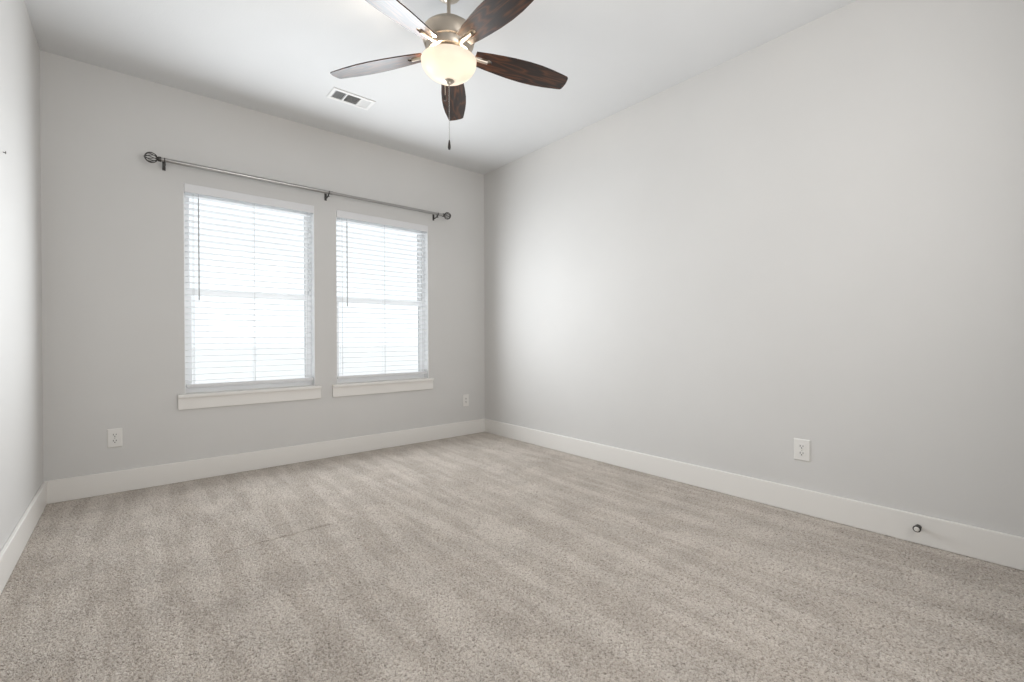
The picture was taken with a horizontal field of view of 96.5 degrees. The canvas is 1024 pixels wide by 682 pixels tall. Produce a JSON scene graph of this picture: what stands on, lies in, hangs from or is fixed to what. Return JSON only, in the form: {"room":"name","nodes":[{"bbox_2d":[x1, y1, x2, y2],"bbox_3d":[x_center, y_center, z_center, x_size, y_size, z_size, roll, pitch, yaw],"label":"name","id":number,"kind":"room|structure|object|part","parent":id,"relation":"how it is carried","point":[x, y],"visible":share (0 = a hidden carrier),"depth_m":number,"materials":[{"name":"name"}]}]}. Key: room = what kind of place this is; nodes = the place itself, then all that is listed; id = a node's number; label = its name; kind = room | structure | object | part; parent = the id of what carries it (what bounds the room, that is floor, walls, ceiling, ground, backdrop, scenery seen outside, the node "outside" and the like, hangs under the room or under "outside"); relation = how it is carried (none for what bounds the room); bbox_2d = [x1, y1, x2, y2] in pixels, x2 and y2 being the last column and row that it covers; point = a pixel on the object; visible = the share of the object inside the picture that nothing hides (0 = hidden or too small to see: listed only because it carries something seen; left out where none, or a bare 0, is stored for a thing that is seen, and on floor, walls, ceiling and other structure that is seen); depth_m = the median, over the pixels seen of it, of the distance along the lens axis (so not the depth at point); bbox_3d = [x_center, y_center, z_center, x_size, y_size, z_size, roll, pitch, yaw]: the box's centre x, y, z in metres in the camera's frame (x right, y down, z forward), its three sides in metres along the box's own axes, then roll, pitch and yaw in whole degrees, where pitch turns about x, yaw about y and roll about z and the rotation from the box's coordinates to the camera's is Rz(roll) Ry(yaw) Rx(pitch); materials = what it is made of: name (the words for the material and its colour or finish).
{"room":"empty bedroom","nodes":[
{"label":"empty bedroom","id":0,"kind":"room"},
{"bbox_2d":[0,0,42,551],"bbox_3d":[-1.485,-0.380,1.020,0.150,2.740,4.700,0,0,-40],"label":"wall","id":1,"kind":"structure","parent":0,"point":[21,376],"depth_m":2.21,"materials":[{"name":"grey paint"}]},
{"bbox_2d":[0,482,46,594],"bbox_3d":[-1.363,0.920,1.015,0.016,0.140,4.534,0,0,-40],"label":"baseboard","id":2,"kind":"structure","parent":1,"relation":"attached to","point":[13,548],"depth_m":2.12,"materials":[{"name":"white paint"}]},
{"bbox_2d":[40,50,484,481],"bbox_3d":[-1.613,-0.393,3.876,3.314,2.740,0.150,0,0,-40],"label":"wall","id":3,"kind":"structure","parent":0,"point":[112,219],"depth_m":3.16,"materials":[{"name":"grey paint"}]},
{"bbox_2d":[107,428,122,447],"bbox_3d":[-2.580,0.630,2.968,0.076,0.122,0.008,0,0,-40],"label":"wall outlet","id":4,"kind":"object","parent":3,"relation":"attached to","point":[114,436],"visible":1,"depth_m":2.97,"materials":[{"name":"white plastic"}]},
{"bbox_2d":[178,183,321,409],"bbox_3d":[-1.999,-0.316,3.529,0.960,1.586,0.179,0,0,-40],"label":"window","id":5,"kind":"structure","parent":3,"relation":"in","point":[218,397],"depth_m":3.51,"materials":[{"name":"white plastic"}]},
{"bbox_3d":[-2.048,-0.713,3.583,0.840,0.757,0.026,0,0,-40],"label":"sash","id":6,"kind":"part","parent":5,"relation":"part of","materials":[{"name":"white plastic"}]},
{"bbox_3d":[-2.027,-0.011,3.565,0.840,0.727,0.026,0,0,-40],"label":"sash","id":7,"kind":"part","parent":5,"relation":"part of","materials":[{"name":"white plastic"}]},
{"bbox_2d":[184,183,313,387],"bbox_3d":[-1.981,-0.390,3.507,0.869,1.437,0.074,0,0,-40],"label":"window blind","id":8,"kind":"object","parent":5,"relation":"attached to","point":[189,188],"visible":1,"depth_m":3.46,"materials":[{"name":"white plastic"}]},
{"bbox_3d":[-2.278,-0.372,3.269,0.010,1.390,0.059,0,0,-40],"label":"ladder cord","id":9,"kind":"part","parent":8,"relation":"part of","materials":[{"name":"white fabric"}]},
{"bbox_3d":[-1.983,0.317,3.516,0.854,0.024,0.052,0,0,-40],"label":"rail","id":10,"kind":"part","parent":8,"relation":"part of","materials":[{"name":"white plastic"}]},
{"bbox_3d":[-1.983,-0.374,3.516,0.010,1.390,0.059,0,0,-40],"label":"ladder cord","id":11,"kind":"part","parent":8,"relation":"part of","materials":[{"name":"white fabric"}]},
{"bbox_3d":[-1.688,-0.377,3.762,0.010,1.390,0.059,0,0,-40],"label":"ladder cord","id":12,"kind":"part","parent":8,"relation":"part of","materials":[{"name":"white fabric"}]},
{"bbox_3d":[-1.977,0.382,3.509,0.960,0.024,0.119,0,0,-40],"label":"sill","id":13,"kind":"part","parent":5,"relation":"part of","materials":[{"name":"white paint"}]},
{"bbox_2d":[44,419,484,503],"bbox_3d":[-1.555,0.908,3.818,3.314,0.140,0.016,0,0,-40],"label":"baseboard","id":14,"kind":"structure","parent":3,"relation":"attached to","point":[72,488],"depth_m":3.40,"materials":[{"name":"white paint"}]},
{"bbox_2d":[143,152,450,220],"bbox_3d":[-1.526,-1.216,3.775,2.366,0.083,0.115,0,0,-40],"label":"curtain rod","id":15,"kind":"object","parent":3,"relation":"attached to","point":[164,161],"visible":1,"depth_m":3.52,"materials":[{"name":"grey metal"}]},
{"bbox_2d":[332,217,433,396],"bbox_3d":[-1.188,-0.323,4.205,0.964,1.586,0.179,0,0,-40],"label":"window","id":16,"kind":"structure","parent":3,"relation":"in","point":[385,384],"depth_m":4.30,"materials":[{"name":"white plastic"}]},
{"bbox_3d":[-1.237,-0.719,4.260,0.844,0.757,0.026,0,0,-40],"label":"sash","id":17,"kind":"part","parent":16,"relation":"part of","materials":[{"name":"white plastic"}]},
{"bbox_3d":[-1.216,-0.017,4.242,0.844,0.727,0.026,0,0,-40],"label":"sash","id":18,"kind":"part","parent":16,"relation":"part of","materials":[{"name":"white plastic"}]},
{"bbox_2d":[336,210,427,378],"bbox_3d":[-1.170,-0.396,4.183,0.873,1.437,0.074,0,0,-40],"label":"window blind","id":19,"kind":"object","parent":16,"relation":"attached to","point":[340,214],"visible":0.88,"depth_m":4.15,"materials":[{"name":"white plastic"}]},
{"bbox_3d":[-1.469,-0.378,3.945,0.010,1.390,0.059,0,0,-40],"label":"ladder cord","id":20,"kind":"part","parent":19,"relation":"part of","materials":[{"name":"white fabric"}]},
{"bbox_3d":[-1.173,0.310,4.193,0.858,0.024,0.052,0,0,-40],"label":"rail","id":21,"kind":"part","parent":19,"relation":"part of","materials":[{"name":"white plastic"}]},
{"bbox_3d":[-1.172,-0.381,4.192,0.010,1.390,0.059,0,0,-40],"label":"ladder cord","id":22,"kind":"part","parent":19,"relation":"part of","materials":[{"name":"white fabric"}]},
{"bbox_3d":[-0.875,-0.383,4.440,0.010,1.390,0.059,0,0,-40],"label":"ladder cord","id":23,"kind":"part","parent":19,"relation":"part of","materials":[{"name":"white fabric"}]},
{"bbox_3d":[-1.166,0.376,4.186,0.964,0.024,0.119,0,0,-40],"label":"sill","id":24,"kind":"part","parent":16,"relation":"part of","materials":[{"name":"white paint"}]},
{"bbox_2d":[463,394,468,405],"bbox_3d":[-0.477,0.613,4.723,0.072,0.120,0.008,0,0,-40],"label":"wall plate","id":25,"kind":"object","parent":3,"relation":"attached to","point":[465,397],"visible":1,"depth_m":4.72,"materials":[{"name":"white plastic"}]},
{"bbox_2d":[24,0,855,174],"bbox_3d":[-0.113,-1.820,2.065,3.614,0.120,4.850,0,0,-40],"label":"ceiling","id":26,"kind":"structure","parent":0,"point":[277,58],"depth_m":2.78,"materials":[{"name":"white paint"}]},
{"bbox_2d":[326,87,375,109],"bbox_3d":[-1.169,-1.758,3.325,0.303,0.008,0.158,0,0,-40],"label":"ceiling vent","id":27,"kind":"object","parent":26,"relation":"in","point":[337,94],"visible":1,"depth_m":3.32,"materials":[{"name":"white metal"}]},
{"bbox_2d":[330,0,567,149],"bbox_3d":[-0.269,-1.365,2.337,1.226,0.791,1.283,0,0,-22],"label":"ceiling fan","id":28,"kind":"object","parent":26,"relation":"hanging from","point":[449,39],"visible":1,"depth_m":2.25,"materials":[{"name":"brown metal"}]},
{"bbox_3d":[-0.709,-1.450,2.415,0.532,0.006,0.147,-3,12,14],"label":"blade","id":29,"kind":"part","parent":28,"relation":"part of","materials":[{"name":"wood"}]},
{"bbox_3d":[-0.534,-1.449,1.976,0.147,0.006,0.532,14,10,31],"label":"blade","id":30,"kind":"part","parent":28,"relation":"part of","materials":[{"name":"white wood"}]},
{"bbox_3d":[-0.468,-1.464,2.353,0.167,0.032,0.068,-3,12,14],"label":"blade arm","id":31,"kind":"part","parent":28,"relation":"part of","materials":[{"name":"silver metal"}]},
{"bbox_3d":[-0.401,-1.464,2.187,0.068,0.032,0.167,14,10,31],"label":"blade arm","id":32,"kind":"part","parent":28,"relation":"part of","materials":[{"name":"silver metal"}]},
{"bbox_3d":[-0.320,-1.366,2.317,0.279,0.107,0.279,0,0,-40],"label":"lamp shade","id":33,"kind":"part","parent":28,"relation":"part of","materials":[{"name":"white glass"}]},
{"bbox_3d":[-0.347,-1.453,2.717,0.147,0.006,0.532,-12,-1,-4],"label":"blade","id":34,"kind":"part","parent":28,"relation":"part of","materials":[{"name":"brown wood"}]},
{"bbox_3d":[-0.222,-1.464,2.200,0.068,0.032,0.167,15,-7,-39],"label":"blade arm","id":35,"kind":"part","parent":28,"relation":"part of","materials":[{"name":"silver metal"}]},
{"bbox_3d":[-0.178,-1.465,2.374,0.167,0.032,0.068,2,-13,-22],"label":"blade arm","id":36,"kind":"part","parent":28,"relation":"part of","materials":[{"name":"silver metal"}]},
{"bbox_3d":[-0.062,-1.451,2.008,0.147,0.006,0.532,15,-7,-39],"label":"blade","id":37,"kind":"part","parent":28,"relation":"part of","materials":[{"name":"brown wood"}]},
{"bbox_3d":[0.053,-1.454,2.466,0.532,0.006,0.147,2,-13,-22],"label":"blade","id":38,"kind":"part","parent":28,"relation":"part of","materials":[{"name":"brown wood"}]},
{"bbox_2d":[0,432,1023,681],"bbox_3d":[-0.102,1.040,2.079,3.614,0.120,4.850,0,0,-40],"label":"floor","id":39,"kind":"structure","parent":0,"point":[483,556],"depth_m":1.83,"materials":[{"name":"beige carpet"}]},
{"bbox_2d":[484,0,1023,536],"bbox_3d":[1.174,-0.401,3.239,0.150,2.740,4.700,0,0,-40],"label":"wall","id":40,"kind":"structure","parent":0,"point":[815,233],"depth_m":2.56,"materials":[{"name":"grey paint"}]},
{"bbox_2d":[485,419,1023,570],"bbox_3d":[1.169,0.900,3.128,0.016,0.140,4.534,0,0,-40],"label":"baseboard","id":41,"kind":"structure","parent":40,"relation":"attached to","point":[996,547],"depth_m":2.54,"materials":[{"name":"white paint"}]},
{"bbox_2d":[913,524,921,531],"bbox_3d":[1.927,0.889,2.172,0.046,0.031,0.031,0,0,-40],"label":"door stop","id":42,"kind":"object","parent":41,"relation":"attached to","point":[917,528],"visible":1,"depth_m":2.16,"materials":[{"name":"grey metal"}]},
{"bbox_2d":[794,438,809,461],"bbox_3d":[1.633,0.614,2.575,0.008,0.122,0.083,0,0,-40],"label":"wall outlet","id":43,"kind":"object","parent":40,"relation":"attached to","point":[801,446],"visible":1,"depth_m":2.57,"materials":[{"name":"white plastic"}]},
{"bbox_2d":[798,451,804,455],"bbox_3d":[1.631,0.633,2.574,0.002,0.028,0.034,0,0,-40],"label":"receptacle","id":44,"kind":"object","parent":43,"relation":"attached to","point":[800,453],"depth_m":2.57,"materials":[{"name":"grey plastic"}]},
{"bbox_2d":[798,444,804,448],"bbox_3d":[1.631,0.594,2.573,0.002,0.028,0.034,0,0,-40],"label":"receptacle","id":45,"kind":"object","parent":43,"relation":"attached to","point":[800,446],"depth_m":2.57,"materials":[{"name":"grey plastic"}]},
{"label":"outside","id":46,"kind":"structure","parent":0,"visible":0},
{"bbox_2d":[192,345,417,383],"bbox_3d":[-41.404,1.600,48.983,120.000,0.150,119.600,0,0,-40],"label":"ground","id":47,"kind":"structure","parent":46,"point":[368,357],"depth_m":32.65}
]}

